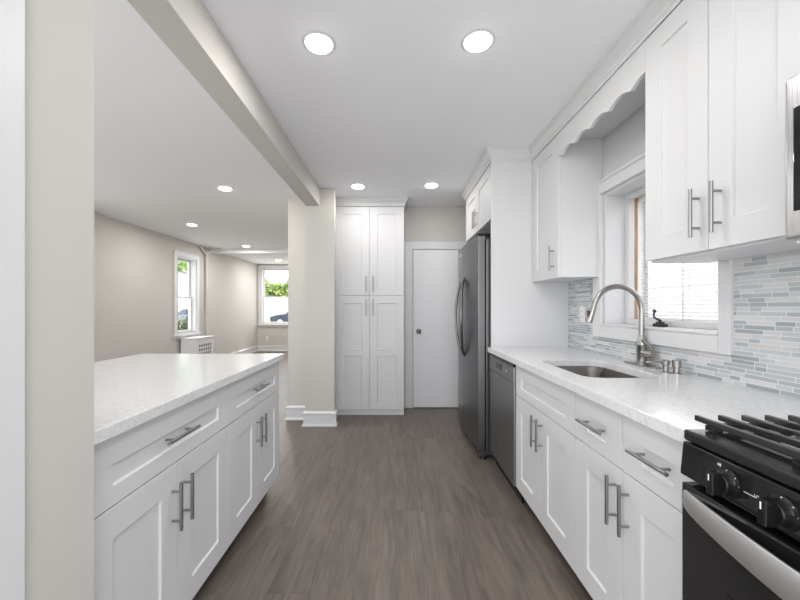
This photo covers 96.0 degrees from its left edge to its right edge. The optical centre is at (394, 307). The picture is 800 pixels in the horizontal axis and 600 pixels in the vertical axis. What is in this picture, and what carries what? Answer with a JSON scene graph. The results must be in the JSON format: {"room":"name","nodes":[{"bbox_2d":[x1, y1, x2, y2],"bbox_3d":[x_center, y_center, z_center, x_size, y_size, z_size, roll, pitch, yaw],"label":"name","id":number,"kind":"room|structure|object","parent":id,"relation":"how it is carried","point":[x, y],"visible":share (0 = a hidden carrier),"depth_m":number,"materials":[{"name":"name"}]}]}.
{"room":"kitchen","nodes":[
{"label":"kitchen","id":0,"kind":"room"},
{"bbox_2d":[25,0,93,599],"bbox_3d":[-0.821,-0.011,0.801,0.158,2.462,0.174,0,0,0],"label":"wall","id":1,"kind":"structure","parent":0,"point":[59,34],"depth_m":0.80,"materials":[{"name":"grey paint"}]},
{"bbox_2d":[0,0,24,599],"bbox_3d":[-0.821,-0.011,0.507,0.178,2.462,0.414,0,0,0],"label":"trim","id":2,"kind":"structure","parent":1,"relation":"attached to","point":[12,12],"depth_m":0.69,"materials":[{"name":"white wood"}]},
{"bbox_2d":[94,212,256,361],"bbox_3d":[-3.980,-0.011,5.180,0.160,2.462,10.040,0,0,0],"label":"wall","id":3,"kind":"structure","parent":0,"point":[134,265],"depth_m":5.79,"materials":[{"name":"grey paint"}]},
{"bbox_2d":[173,250,201,339],"bbox_3d":[-3.947,-0.233,6.740,0.205,1.585,0.850,0,0,0],"label":"window","id":4,"kind":"structure","parent":3,"relation":"in","point":[193,297],"depth_m":7.03,"materials":[{"name":"white wood"}]},
{"bbox_2d":[229,346,257,353],"bbox_3d":[-3.885,1.145,5.250,0.030,0.150,9.900,0,0,0],"label":"baseboard","id":5,"kind":"structure","parent":3,"relation":"attached to","point":[252,349],"depth_m":9.51,"materials":[{"name":"white wood"}]},
{"bbox_2d":[257,264,287,345],"bbox_3d":[-2.615,-0.011,10.280,2.890,2.462,0.160,0,0,0],"label":"wall","id":6,"kind":"structure","parent":0,"point":[277,336],"depth_m":10.20,"materials":[{"name":"grey paint"}]},
{"bbox_2d":[257,265,287,326],"bbox_3d":[-3.200,-0.335,10.248,1.370,1.750,0.205,0,0,0],"label":"window","id":7,"kind":"structure","parent":6,"relation":"in","point":[261,268],"depth_m":10.18,"materials":[{"name":"white wood"}]},
{"bbox_2d":[258,346,287,350],"bbox_3d":[-2.535,1.145,10.185,2.729,0.150,0.030,0,0,0],"label":"baseboard","id":8,"kind":"structure","parent":6,"relation":"attached to","point":[260,348],"depth_m":10.18,"materials":[{"name":"white wood"}]},
{"bbox_2d":[288,195,338,405],"bbox_3d":[-0.930,-0.011,7.150,0.481,2.462,6.420,0,0,0],"label":"wall","id":9,"kind":"structure","parent":0,"point":[296,207],"depth_m":3.94,"materials":[{"name":"grey paint"}]},
{"bbox_2d":[284,406,304,419],"bbox_3d":[-1.081,1.145,7.055,0.239,0.150,6.290,0,0,0],"label":"baseboard","id":10,"kind":"structure","parent":9,"relation":"attached to","point":[292,412],"depth_m":3.92,"materials":[{"name":"white wood"}]},
{"bbox_2d":[305,188,335,410],"bbox_3d":[-0.778,-0.011,3.835,0.303,2.462,0.210,0,0,0],"label":"wall","id":11,"kind":"structure","parent":0,"point":[320,221],"depth_m":3.73,"materials":[{"name":"grey paint"}]},
{"bbox_2d":[302,409,337,426],"bbox_3d":[-0.778,1.145,3.820,0.363,0.150,0.240,0,0,0],"label":"baseboard","id":12,"kind":"structure","parent":11,"relation":"attached to","point":[310,418],"depth_m":3.71,"materials":[{"name":"white wood"}]},
{"bbox_2d":[94,0,677,263],"bbox_3d":[-1.210,-1.282,4.600,5.780,0.080,11.600,0,0,0],"label":"ceiling","id":13,"kind":"structure","parent":0,"point":[398,106],"depth_m":2.15,"materials":[{"name":"white paint"}]},
{"bbox_2d":[127,0,319,205],"bbox_3d":[-0.852,-1.149,2.309,0.141,0.184,2.842,0,0,0],"label":"beam","id":14,"kind":"structure","parent":13,"relation":"attached to","point":[187,28],"depth_m":1.72,"materials":[{"name":"grey paint"}]},
{"bbox_2d":[217,186,232,190],"bbox_3d":[-1.760,-1.234,3.730,0.156,0.015,0.156,0,0,0],"label":"recessed light","id":15,"kind":"object","parent":13,"relation":"in","point":[223,188],"visible":1,"depth_m":3.70,"materials":[{"name":"white"}]},
{"bbox_2d":[213,250,287,253],"bbox_3d":[-2.535,-1.203,7.710,2.727,0.076,0.140,0,0,0],"label":"beam","id":16,"kind":"structure","parent":13,"relation":"attached to","point":[220,251],"depth_m":7.64,"materials":[{"name":"white paint"}]},
{"bbox_2d":[302,30,335,54],"bbox_3d":[-0.356,-1.234,1.687,0.156,0.015,0.156,0,0,0],"label":"recessed light","id":17,"kind":"object","parent":13,"relation":"in","point":[316,42],"visible":1,"depth_m":1.67,"materials":[{"name":"white plastic"}]},
{"bbox_2d":[350,183,365,188],"bbox_3d":[-0.377,-1.234,3.665,0.156,0.015,0.156,0,0,0],"label":"recessed light","id":18,"kind":"object","parent":13,"relation":"in","point":[355,186],"visible":1,"depth_m":3.64,"materials":[{"name":"white plastic"}]},
{"bbox_2d":[424,182,438,187],"bbox_3d":[0.369,-1.234,3.635,0.156,0.015,0.156,0,0,0],"label":"recessed light","id":19,"kind":"object","parent":13,"relation":"in","point":[431,184],"visible":1,"depth_m":3.61,"materials":[{"name":"white plastic"}]},
{"bbox_2d":[461,28,494,52],"bbox_3d":[0.386,-1.234,1.675,0.156,0.015,0.156,0,0,0],"label":"recessed light","id":20,"kind":"object","parent":13,"relation":"in","point":[480,40],"visible":1,"depth_m":1.66,"materials":[{"name":"white"}]},
{"bbox_2d":[192,351,592,599],"bbox_3d":[-1.210,1.245,4.600,5.780,0.050,11.600,0,0,0],"label":"floor","id":21,"kind":"structure","parent":0,"point":[406,506],"depth_m":2.00,"materials":[{"name":"grey wood"}]},
{"bbox_2d":[94,385,227,599],"bbox_3d":[-1.181,0.782,1.277,0.898,0.876,0.769,0,0,0],"label":"base cabinet","id":22,"kind":"object","parent":21,"relation":"on","point":[161,483],"visible":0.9,"depth_m":1.20,"materials":[{"name":"white wood"}]},
{"bbox_2d":[94,354,283,445],"bbox_3d":[-1.222,0.325,1.652,0.955,0.037,1.526,0,0,0],"label":"countertop","id":23,"kind":"structure","parent":22,"relation":"on","point":[132,391],"depth_m":1.52,"materials":[{"name":"stone"}]},
{"bbox_2d":[180,336,213,353],"bbox_3d":[-3.714,0.882,6.795,0.308,0.675,0.614,0,0,0],"label":"radiator cover","id":24,"kind":"object","parent":21,"relation":"on","point":[195,344],"visible":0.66,"depth_m":6.55,"materials":[{"name":"white wood"}]},
{"bbox_2d":[199,342,210,353],"bbox_3d":[-3.583,0.882,6.795,0.005,0.463,0.482,0,0,0],"label":"grille","id":25,"kind":"object","parent":24,"relation":"attached to","point":[204,347],"depth_m":6.80,"materials":[{"name":"white metal"}]},
{"bbox_2d":[199,246,220,335],"bbox_3d":[-3.801,-0.021,7.369,0.142,2.482,0.464,0,0,31],"label":"pipe","id":26,"kind":"object","parent":21,"relation":"on","point":[201,247],"visible":0.91,"depth_m":7.33,"materials":[{"name":"grey metal"}]},
{"bbox_2d":[227,361,278,546],"bbox_3d":[-1.181,0.782,2.029,0.898,0.876,0.732,0,0,0],"label":"base cabinet","id":27,"kind":"object","parent":21,"relation":"on","point":[253,399],"visible":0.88,"depth_m":1.93,"materials":[{"name":"white wood"}]},
{"bbox_2d":[336,197,407,414],"bbox_3d":[-0.265,-0.011,4.223,0.830,2.462,0.381,0,0,0],"label":"pantry cabinet","id":28,"kind":"object","parent":21,"relation":"on","point":[369,240],"visible":0.89,"depth_m":4.08,"materials":[{"name":"white wood"}]},
{"bbox_2d":[455,233,492,459],"bbox_3d":[0.951,0.309,3.345,0.758,1.822,0.920,0,0,0],"label":"refrigerator","id":29,"kind":"object","parent":21,"relation":"on","point":[473,296],"visible":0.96,"depth_m":2.96,"materials":[{"name":"silver metal"}]},
{"bbox_2d":[489,353,523,503],"bbox_3d":[1.039,0.782,2.535,0.602,0.876,0.578,0,0,0],"label":"dishwasher","id":30,"kind":"object","parent":21,"relation":"on","point":[503,394],"visible":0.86,"depth_m":2.46,"materials":[{"name":"grey metal"}]},
{"bbox_2d":[491,161,567,346],"bbox_3d":[1.063,0.033,2.840,0.612,2.375,0.020,0,0,0],"label":"panel","id":31,"kind":"object","parent":21,"relation":"on","point":[525,312],"visible":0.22,"depth_m":2.83,"materials":[{"name":"white wood"}]},
{"bbox_2d":[516,365,593,572],"bbox_3d":[1.036,0.782,1.871,0.644,0.876,0.738,0,0,0],"label":"base cabinet","id":32,"kind":"object","parent":21,"relation":"on","point":[546,437],"visible":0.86,"depth_m":1.78,"materials":[{"name":"white wood"}]},
{"bbox_2d":[575,394,694,599],"bbox_3d":[1.036,0.782,1.191,0.644,0.876,0.620,0,0,0],"label":"base cabinet","id":33,"kind":"object","parent":21,"relation":"on","point":[629,477],"visible":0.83,"depth_m":1.16,"materials":[{"name":"white wood"}]},
{"bbox_2d":[488,347,799,442],"bbox_3d":[1.044,0.325,1.856,0.634,0.037,1.946,0,0,0],"label":"countertop","id":34,"kind":"structure","parent":33,"relation":"on","point":[667,404],"depth_m":1.32,"materials":[{"name":"stone"}]},
{"bbox_2d":[556,366,637,377],"bbox_3d":[1.020,0.433,1.849,0.364,0.178,0.555,0,0,0],"label":"sink","id":35,"kind":"object","parent":34,"relation":"in","point":[588,371],"visible":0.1,"depth_m":2.10,"materials":[{"name":"silver metal"}]},
{"bbox_2d":[586,284,661,368],"bbox_3d":[1.185,0.089,1.924,0.325,0.434,0.250,0,0,0],"label":"faucet","id":36,"kind":"object","parent":34,"relation":"on","point":[642,353],"visible":0.99,"depth_m":1.91,"materials":[{"name":"silver metal"}]},
{"bbox_2d":[646,360,670,373],"bbox_3d":[1.241,0.275,1.694,0.096,0.062,0.038,0,0,7],"label":"soap dispenser","id":37,"kind":"object","parent":34,"relation":"on","point":[665,364],"visible":1,"depth_m":1.68,"materials":[{"name":"silver metal"}]},
{"bbox_2d":[671,359,681,374],"bbox_3d":[1.305,0.273,1.668,0.042,0.066,0.042,0,0,0],"label":"air gap","id":38,"kind":"object","parent":34,"relation":"on","point":[676,364],"visible":1,"depth_m":1.65,"materials":[{"name":"silver metal"}]},
{"bbox_2d":[681,415,799,599],"bbox_3d":[0.997,0.742,0.499,0.686,0.957,0.778,0,0,0],"label":"gas range","id":39,"kind":"object","parent":21,"relation":"on","point":[741,509],"visible":1,"depth_m":0.74,"materials":[{"name":"black metal"}]},
{"bbox_2d":[684,429,799,490],"bbox_3d":[1.021,0.306,0.498,0.638,0.028,0.760,0,0,0],"label":"cooktop","id":40,"kind":"object","parent":39,"relation":"in","point":[780,471],"depth_m":0.74,"materials":[{"name":"black metal"}]},
{"bbox_2d":[404,207,465,407],"bbox_3d":[0.340,-0.011,4.464,2.060,2.462,0.100,0,0,0],"label":"wall","id":41,"kind":"structure","parent":0,"point":[421,224],"depth_m":4.41,"materials":[{"name":"grey paint"}]},
{"bbox_2d":[404,242,466,407],"bbox_3d":[0.601,0.205,4.402,0.978,2.030,0.023,0,0,0],"label":"door frame","id":42,"kind":"structure","parent":41,"relation":"attached to","point":[408,246],"depth_m":4.39,"materials":[{"name":"white wood"}]},
{"bbox_2d":[413,250,458,406],"bbox_3d":[0.601,0.252,4.364,0.758,1.913,0.098,0,0,0],"label":"door","id":43,"kind":"structure","parent":41,"relation":"in","point":[435,272],"depth_m":4.38,"materials":[{"name":"white wood"}]},
{"bbox_2d":[579,104,797,398],"bbox_3d":[1.525,-0.011,1.657,0.310,2.462,5.714,0,0,0],"label":"wall","id":44,"kind":"structure","parent":0,"point":[626,142],"depth_m":2.15,"materials":[{"name":"grey paint"}]},
{"bbox_2d":[466,163,490,241],"bbox_3d":[1.046,-0.930,3.356,0.647,0.450,1.010,0,0,0],"label":"upper cabinet","id":45,"kind":"object","parent":44,"relation":"attached to","point":[478,203],"visible":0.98,"depth_m":3.26,"materials":[{"name":"white wood"}]},
{"bbox_2d":[460,0,682,200],"bbox_3d":[1.040,-1.198,2.024,0.657,0.088,3.808,0,0,0],"label":"crown molding","id":46,"kind":"structure","parent":45,"relation":"attached to","point":[655,12],"depth_m":1.94,"materials":[{"name":"white wood"}]},
{"bbox_2d":[532,135,601,281],"bbox_3d":[1.204,-0.676,2.604,0.330,0.951,0.449,0,0,0],"label":"upper cabinet","id":47,"kind":"object","parent":44,"relation":"attached to","point":[564,187],"visible":0.91,"depth_m":2.38,"materials":[{"name":"white wood"}]},
{"bbox_2d":[558,42,644,154],"bbox_3d":[1.224,-1.073,1.965,0.290,0.157,0.826,0,0,0],"label":"window valance","id":48,"kind":"object","parent":44,"relation":"attached to","point":[622,95],"visible":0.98,"depth_m":1.95,"materials":[{"name":"white wood"}]},
{"bbox_2d":[568,250,799,398],"bbox_3d":[1.365,0.051,1.465,0.009,0.511,2.730,0,0,0],"label":"backsplash","id":49,"kind":"structure","parent":44,"relation":"attached to","point":[766,357],"depth_m":1.37,"materials":[{"name":"tile"}]},
{"bbox_2d":[580,306,584,321],"bbox_3d":[1.357,0.045,2.610,0.007,0.114,0.070,0,0,0],"label":"wall outlet","id":50,"kind":"object","parent":49,"relation":"attached to","point":[582,308],"visible":1,"depth_m":2.60,"materials":[{"name":"white plastic"}]},
{"bbox_2d":[593,152,799,354],"bbox_3d":[1.385,-0.323,1.692,0.571,1.026,1.524,0,0,0],"label":"window","id":51,"kind":"structure","parent":44,"relation":"in","point":[620,224],"depth_m":2.25,"materials":[{"name":"white wood"}]},
{"bbox_2d":[652,309,667,326],"bbox_3d":[1.438,0.054,1.956,0.034,0.095,0.082,0,0,0],"label":"window crank","id":52,"kind":"object","parent":51,"relation":"on","point":[658,323],"depth_m":1.95,"materials":[{"name":"brown metal"}]},
{"bbox_2d":[639,195,717,321],"bbox_3d":[1.577,-0.319,1.929,0.042,0.777,0.767,0,0,0],"label":"window blind","id":53,"kind":"object","parent":51,"relation":"attached to","point":[641,199],"visible":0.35,"depth_m":1.98,"materials":[{"name":"white plastic"}]},
{"bbox_2d":[645,0,799,260],"bbox_3d":[1.204,-0.676,1.238,0.330,0.951,0.625,0,0,0],"label":"upper cabinet","id":54,"kind":"object","parent":44,"relation":"attached to","point":[717,72],"visible":0.98,"depth_m":1.20,"materials":[{"name":"white wood"}]},
{"bbox_3d":[1.204,-0.859,0.522,0.330,0.586,0.803,0,0,0],"label":"upper cabinet","id":55,"kind":"object","parent":44,"relation":"attached to","visible":0},
{"bbox_2d":[785,73,799,243],"bbox_3d":[1.141,-0.361,0.504,0.454,0.407,0.768,0,0,0],"label":"microwave","id":56,"kind":"object","parent":55,"relation":"attached to","point":[792,86],"visible":1,"depth_m":0.87,"materials":[{"name":"light steel"},{"name":"black glass"}]},
{"label":"outside","id":57,"kind":"structure","parent":0,"visible":0},
{"bbox_3d":[-10.000,1.495,30.000,100.000,0.050,120.000,0,0,0],"label":"ground","id":58,"kind":"structure","parent":57,"visible":0},
{"bbox_2d":[177,262,187,311],"bbox_3d":[-20.900,-1.655,34.000,6.800,6.250,8.600,0,0,0],"label":"house","id":59,"kind":"structure","parent":58,"relation":"on","point":[182,276],"depth_m":30.22,"materials":[{"name":"grey"}]},
{"bbox_2d":[177,260,187,318],"bbox_3d":[-7.600,-0.703,12.414,1.902,4.350,1.541,0,0,0],"label":"tree","id":60,"kind":"object","parent":58,"relation":"on","point":[182,265],"visible":0.02,"depth_m":12.39,"materials":[{"name":"green plant"}]},
{"bbox_2d":[177,315,187,330],"bbox_3d":[-5.770,0.837,9.891,1.068,1.285,0.875,0,0,0],"label":"shrub","id":61,"kind":"object","parent":58,"relation":"on","point":[183,323],"visible":0.15,"depth_m":9.76,"materials":[{"name":"green plant"}]},
{"bbox_2d":[178,309,187,319],"bbox_3d":[-15.196,0.750,27.001,4.493,1.460,1.880,0,0,-17],"label":"car","id":62,"kind":"object","parent":58,"relation":"on","point":[183,312],"visible":0.02,"depth_m":26.04,"materials":[{"name":"blue"}]},
{"bbox_2d":[265,298,287,321],"bbox_3d":[-10.250,0.255,33.540,12.500,2.430,0.180,0,0,0],"label":"fence","id":63,"kind":"object","parent":58,"relation":"on","point":[273,306],"visible":0.21,"depth_m":33.50,"materials":[{"name":"grey"}]},
{"bbox_2d":[265,277,287,296],"bbox_3d":[-11.500,-0.962,36.991,11.437,4.865,1.738,0,0,0],"label":"hedge","id":64,"kind":"object","parent":58,"relation":"on","point":[277,289],"visible":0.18,"depth_m":36.51,"materials":[{"name":"green plant"}]},
{"bbox_2d":[270,312,287,321],"bbox_3d":[-7.896,0.750,30.000,4.493,1.460,1.880,0,0,0],"label":"car","id":65,"kind":"object","parent":58,"relation":"on","point":[283,317],"visible":0.27,"depth_m":29.12,"materials":[{"name":"blue metal"}]},
{"bbox_2d":[652,262,717,319],"bbox_3d":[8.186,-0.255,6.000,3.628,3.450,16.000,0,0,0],"label":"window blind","id":66,"kind":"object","parent":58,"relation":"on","point":[657,264],"visible":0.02,"depth_m":7.93,"materials":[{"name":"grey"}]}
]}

